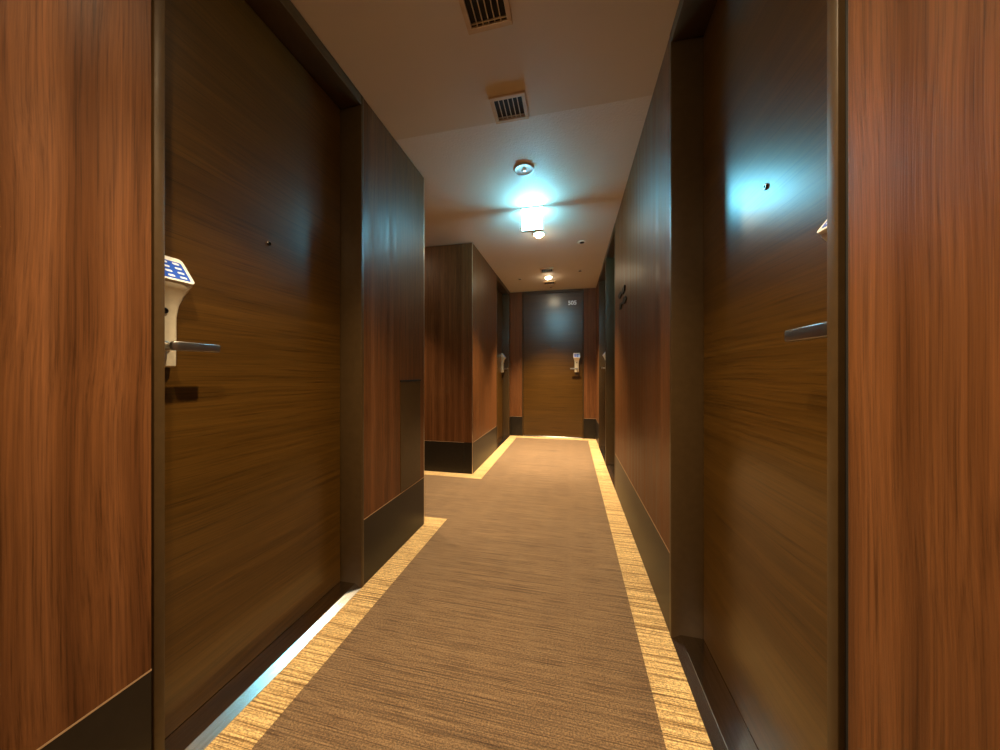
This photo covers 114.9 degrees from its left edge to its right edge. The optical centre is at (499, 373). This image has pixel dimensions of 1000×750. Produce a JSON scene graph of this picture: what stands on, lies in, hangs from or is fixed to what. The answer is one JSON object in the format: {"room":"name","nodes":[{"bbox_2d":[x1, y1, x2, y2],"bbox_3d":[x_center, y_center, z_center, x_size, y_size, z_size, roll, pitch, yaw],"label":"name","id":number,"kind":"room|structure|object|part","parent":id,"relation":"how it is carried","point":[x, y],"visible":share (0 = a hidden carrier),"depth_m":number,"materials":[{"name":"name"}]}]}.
{"room":"hotel corridor","nodes":[
{"label":"hotel corridor","id":0,"kind":"room"},
{"bbox_2d":[0,0,496,749],"bbox_3d":[-0.856,-0.303,0.741,0.090,1.983,7.075,0,0,13],"label":"wall","id":1,"kind":"structure","parent":0,"point":[75,75],"depth_m":0.65,"materials":[{"name":"brown wood"}]},
{"bbox_2d":[37,669,151,749],"bbox_3d":[-1.239,0.844,-0.980,0.091,0.313,3.548,0,0,13],"label":"baseboard","id":2,"kind":"structure","parent":1,"relation":"attached to","point":[123,721],"depth_m":0.69,"materials":[{"name":"black wood"}]},
{"bbox_2d":[165,0,339,737],"bbox_3d":[-0.813,-0.132,1.139,0.128,2.220,0.732,0,0,13],"label":"door","id":3,"kind":"structure","parent":1,"relation":"in","point":[252,139],"depth_m":1.06,"materials":[{"name":"brown wood"}]},
{"bbox_3d":[-0.838,-0.070,0.863,0.057,0.030,0.114,0,0,13],"label":"lever handle","id":4,"kind":"part","parent":3,"relation":"part of","materials":[{"name":"metal"}]},
{"bbox_2d":[151,0,363,749],"bbox_3d":[-0.809,-0.147,1.140,0.176,2.294,0.777,0,0,13],"label":"door frame","id":5,"kind":"structure","parent":1,"relation":"attached to","point":[281,17],"depth_m":1.23,"materials":[{"name":"brown wood"}]},
{"bbox_2d":[364,477,423,584],"bbox_3d":[-0.616,0.844,1.820,0.091,0.313,0.633,0,0,13],"label":"baseboard","id":6,"kind":"structure","parent":1,"relation":"attached to","point":[387,529],"depth_m":1.73,"materials":[{"name":"brown wood"}]},
{"bbox_2d":[400,379,420,492],"bbox_3d":[-0.541,0.362,1.940,0.007,0.644,0.249,0,0,13],"label":"access panel","id":7,"kind":"object","parent":1,"relation":"attached to","point":[409,391],"visible":1,"depth_m":1.92,"materials":[{"name":"brown wood"}]},
{"bbox_2d":[472,242,472,473],"bbox_3d":[-0.274,-0.148,3.162,0.006,2.296,0.006,0,0,13],"label":"trim","id":8,"kind":"structure","parent":1,"relation":"attached to","point":[472,242],"depth_m":3.16,"materials":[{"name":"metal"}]},
{"bbox_2d":[464,426,496,473],"bbox_3d":[-0.202,0.844,3.681,0.091,0.313,1.051,0,0,13],"label":"baseboard","id":9,"kind":"structure","parent":1,"relation":"attached to","point":[484,446],"depth_m":3.40,"materials":[{"name":"brown wood"}]},
{"bbox_2d":[497,289,506,438],"bbox_3d":[-0.033,-0.132,4.641,0.128,2.220,0.840,0,0,13],"label":"door","id":10,"kind":"structure","parent":1,"relation":"in","point":[501,357],"depth_m":4.84,"materials":[{"name":"brown wood"}]},
{"bbox_2d":[497,276,509,435],"bbox_3d":[-0.030,-0.147,4.637,0.176,2.294,0.884,0,0,13],"label":"door frame","id":11,"kind":"structure","parent":1,"relation":"attached to","point":[501,287],"depth_m":5.04,"materials":[{"name":"brown wood"}]},
{"bbox_2d":[424,243,463,441],"bbox_3d":[-1.306,-0.303,3.435,1.957,1.983,0.090,0,0,13],"label":"wall","id":12,"kind":"structure","parent":0,"point":[444,264],"depth_m":3.22,"materials":[{"name":"brown wood"}]},
{"bbox_2d":[424,440,463,472],"bbox_3d":[-1.306,0.844,3.435,1.957,0.313,0.091,0,0,13],"label":"baseboard","id":13,"kind":"structure","parent":12,"relation":"attached to","point":[439,456],"depth_m":3.22,"materials":[{"name":"black wood"}]},
{"bbox_2d":[204,435,712,749],"bbox_3d":[-1.092,1.029,1.261,3.920,0.061,8.387,0,0,13],"label":"floor","id":14,"kind":"structure","parent":0,"point":[523,611],"depth_m":1.19,"materials":[{"name":"brown carpet"}]},
{"bbox_2d":[165,581,360,749],"bbox_3d":[-0.799,0.989,1.139,0.155,0.021,0.731,0,0,13],"label":"threshold","id":15,"kind":"object","parent":14,"relation":"on","point":[208,721],"visible":0.8,"depth_m":1.03,"materials":[{"name":"metal"}]},
{"bbox_2d":[497,435,508,448],"bbox_3d":[-0.021,0.989,4.635,0.155,0.021,0.839,0,0,13],"label":"threshold","id":16,"kind":"object","parent":14,"relation":"on","point":[502,439],"visible":0.61,"depth_m":4.67,"materials":[{"name":"metal"}]},
{"bbox_2d":[523,435,582,438],"bbox_3d":[0.824,0.993,5.008,0.923,0.014,0.068,0,0,13],"label":"threshold","id":17,"kind":"object","parent":14,"relation":"on","point":[523,435],"visible":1,"depth_m":4.98,"materials":[{"name":"metal"}]},
{"bbox_2d":[599,446,604,461],"bbox_3d":[1.321,0.989,3.886,0.153,0.021,0.832,0,0,13],"label":"threshold","id":18,"kind":"object","parent":14,"relation":"on","point":[602,448],"visible":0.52,"depth_m":4.04,"materials":[{"name":"metal"}]},
{"bbox_2d":[606,464,613,485],"bbox_3d":[1.144,0.989,3.091,0.153,0.021,0.707,0,0,13],"label":"threshold","id":19,"kind":"object","parent":14,"relation":"on","point":[610,467],"visible":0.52,"depth_m":3.21,"materials":[{"name":"metal"}]},
{"bbox_2d":[671,635,758,749],"bbox_3d":[0.638,0.989,0.819,0.153,0.021,0.746,0,0,13],"label":"threshold","id":20,"kind":"object","parent":14,"relation":"on","point":[725,726],"visible":0.75,"depth_m":0.96,"materials":[{"name":"metal"}]},
{"bbox_2d":[290,0,679,292],"bbox_3d":[-1.092,-1.349,1.261,3.920,0.103,8.387,0,0,13],"label":"ceiling","id":21,"kind":"structure","parent":0,"point":[417,65],"depth_m":1.55,"materials":[{"name":"paint"}]},
{"bbox_2d":[458,0,512,34],"bbox_3d":[-0.053,-1.294,1.121,0.170,0.012,0.156,0,0,13],"label":"ceiling vent","id":22,"kind":"object","parent":21,"relation":"in","point":[479,16],"visible":1,"depth_m":1.15,"materials":[{"name":"metal"}]},
{"bbox_2d":[489,91,528,123],"bbox_3d":[0.048,-1.294,1.557,0.170,0.012,0.156,0,0,13],"label":"ceiling vent","id":23,"kind":"object","parent":21,"relation":"in","point":[510,107],"visible":1,"depth_m":1.55,"materials":[{"name":"metal"}]},
{"bbox_2d":[514,162,533,175],"bbox_3d":[0.152,-1.294,2.028,0.132,0.012,0.132,0,0,13],"label":"smoke detector","id":24,"kind":"object","parent":21,"relation":"attached to","point":[523,168],"visible":1,"depth_m":2.02,"materials":[{"name":"plastic"}]},
{"bbox_2d":[521,205,542,232],"bbox_3d":[0.252,-1.205,2.495,0.170,0.190,0.024,0,0,13],"label":"exit sign","id":25,"kind":"object","parent":21,"relation":"hanging from","point":[532,217],"visible":1,"depth_m":2.48,"materials":[{"name":"white plastic"}]},
{"bbox_3d":[0.252,-1.294,2.495,0.170,0.012,0.024,0,0,13],"label":"rail","id":26,"kind":"part","parent":25,"relation":"part of","materials":[{"name":"white plastic"}]},
{"bbox_3d":[0.252,-1.114,2.495,0.170,0.008,0.024,0,0,13],"label":"rail","id":27,"kind":"part","parent":25,"relation":"part of","materials":[{"name":"white plastic"}]},
{"bbox_2d":[532,231,545,237],"bbox_3d":[0.363,-1.285,2.975,0.124,0.030,0.124,0,0,13],"label":"recessed light","id":28,"kind":"object","parent":21,"relation":"in","point":[538,234],"visible":0.99,"depth_m":2.95,"materials":[{"name":"white glass"}]},
{"bbox_3d":[0.363,-1.284,2.975,0.076,0.027,0.076,0,0,13],"label":"bulb","id":29,"kind":"part","parent":28,"relation":"part of","materials":[{"name":"white glass"}]},
{"bbox_2d":[540,268,553,272],"bbox_3d":[0.591,-1.294,4.012,0.170,0.012,0.156,0,0,13],"label":"ceiling vent","id":30,"kind":"object","parent":21,"relation":"in","point":[542,270],"visible":1,"depth_m":4.02,"materials":[{"name":"metal"}]},
{"bbox_2d":[543,281,555,284],"bbox_3d":[0.708,-1.294,4.565,0.170,0.012,0.156,0,0,13],"label":"ceiling vent","id":31,"kind":"object","parent":21,"relation":"in","point":[544,282],"visible":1,"depth_m":4.55,"materials":[{"name":"metal"}]},
{"bbox_2d":[510,288,595,418],"bbox_3d":[0.820,-0.303,5.024,1.322,1.983,0.090,0,0,13],"label":"wall","id":32,"kind":"structure","parent":0,"point":[589,293],"depth_m":4.87,"materials":[{"name":"brown wood"}]},
{"bbox_2d":[510,416,521,435],"bbox_3d":[0.268,0.844,5.146,0.191,0.313,0.091,0,0,13],"label":"baseboard","id":33,"kind":"structure","parent":32,"relation":"attached to","point":[515,421],"depth_m":5.10,"materials":[{"name":"black wood"}]},
{"bbox_2d":[523,292,582,436],"bbox_3d":[0.818,-0.137,4.980,0.920,2.241,0.126,0,0,13],"label":"door","id":34,"kind":"structure","parent":32,"relation":"in","point":[552,322],"depth_m":5.00,"materials":[{"name":"brown wood"}]},
{"bbox_2d":[522,289,583,438],"bbox_3d":[0.827,-0.147,5.020,0.946,2.294,0.094,0,0,13],"label":"door frame","id":35,"kind":"structure","parent":32,"relation":"attached to","point":[568,290],"depth_m":4.97,"materials":[{"name":"brown wood"}]},
{"bbox_2d":[584,418,595,438],"bbox_3d":[1.379,0.844,4.899,0.177,0.313,0.091,0,0,13],"label":"baseboard","id":36,"kind":"structure","parent":32,"relation":"attached to","point":[589,423],"depth_m":4.86,"materials":[{"name":"black wood"}]},
{"bbox_2d":[596,279,598,422],"bbox_3d":[1.444,-0.303,4.574,0.090,1.983,0.517,0,0,13],"label":"wall","id":37,"kind":"structure","parent":0,"point":[597,286],"depth_m":4.56,"materials":[{"name":"brown wood"}]},
{"bbox_2d":[596,419,598,445],"bbox_3d":[1.443,0.844,4.574,0.091,0.313,0.517,0,0,13],"label":"baseboard","id":38,"kind":"structure","parent":37,"relation":"attached to","point":[597,423],"depth_m":4.56,"materials":[{"name":"black wood"}]},
{"bbox_2d":[615,0,999,749],"bbox_3d":[0.393,-0.303,-0.144,0.090,1.983,5.889,0,0,13],"label":"wall","id":39,"kind":"structure","parent":0,"point":[924,75],"depth_m":0.36,"materials":[{"name":"brown wood"}]},
{"bbox_2d":[599,224,614,488],"bbox_3d":[1.248,-0.147,3.517,0.174,2.294,1.625,0,0,13],"label":"door frame","id":40,"kind":"structure","parent":39,"relation":"attached to","point":[610,254],"depth_m":3.45,"materials":[{"name":"brown wood"}]},
{"bbox_2d":[618,285,626,309],"bbox_3d":[0.895,-0.550,2.335,0.009,0.133,0.376,0,0,13],"label":"wall sign","id":41,"kind":"object","parent":39,"relation":"attached to","point":[624,286],"visible":1,"depth_m":2.30,"materials":[{"name":"black metal"}]},
{"bbox_2d":[615,454,669,632],"bbox_3d":[0.863,0.844,1.970,0.091,0.313,1.557,0,0,13],"label":"baseboard","id":42,"kind":"structure","parent":39,"relation":"attached to","point":[654,553],"depth_m":1.58,"materials":[{"name":"brown wood"}]},
{"bbox_2d":[670,0,847,749],"bbox_3d":[0.646,-0.147,0.810,0.174,2.294,0.802,0,0,13],"label":"door frame","id":43,"kind":"structure","parent":39,"relation":"attached to","point":[692,17],"depth_m":1.18,"materials":[{"name":"brown wood"}]},
{"bbox_2d":[704,0,826,749],"bbox_3d":[0.649,-0.132,0.813,0.128,2.220,0.748,0,0,13],"label":"door","id":44,"kind":"structure","parent":39,"relation":"in","point":[765,61],"depth_m":0.80,"materials":[{"name":"brown wood"}]},
{"bbox_3d":[0.553,-0.070,0.545,0.057,0.030,0.114,0,0,13],"label":"lever handle","id":45,"kind":"part","parent":44,"relation":"part of","materials":[{"name":"metal"}]}
]}

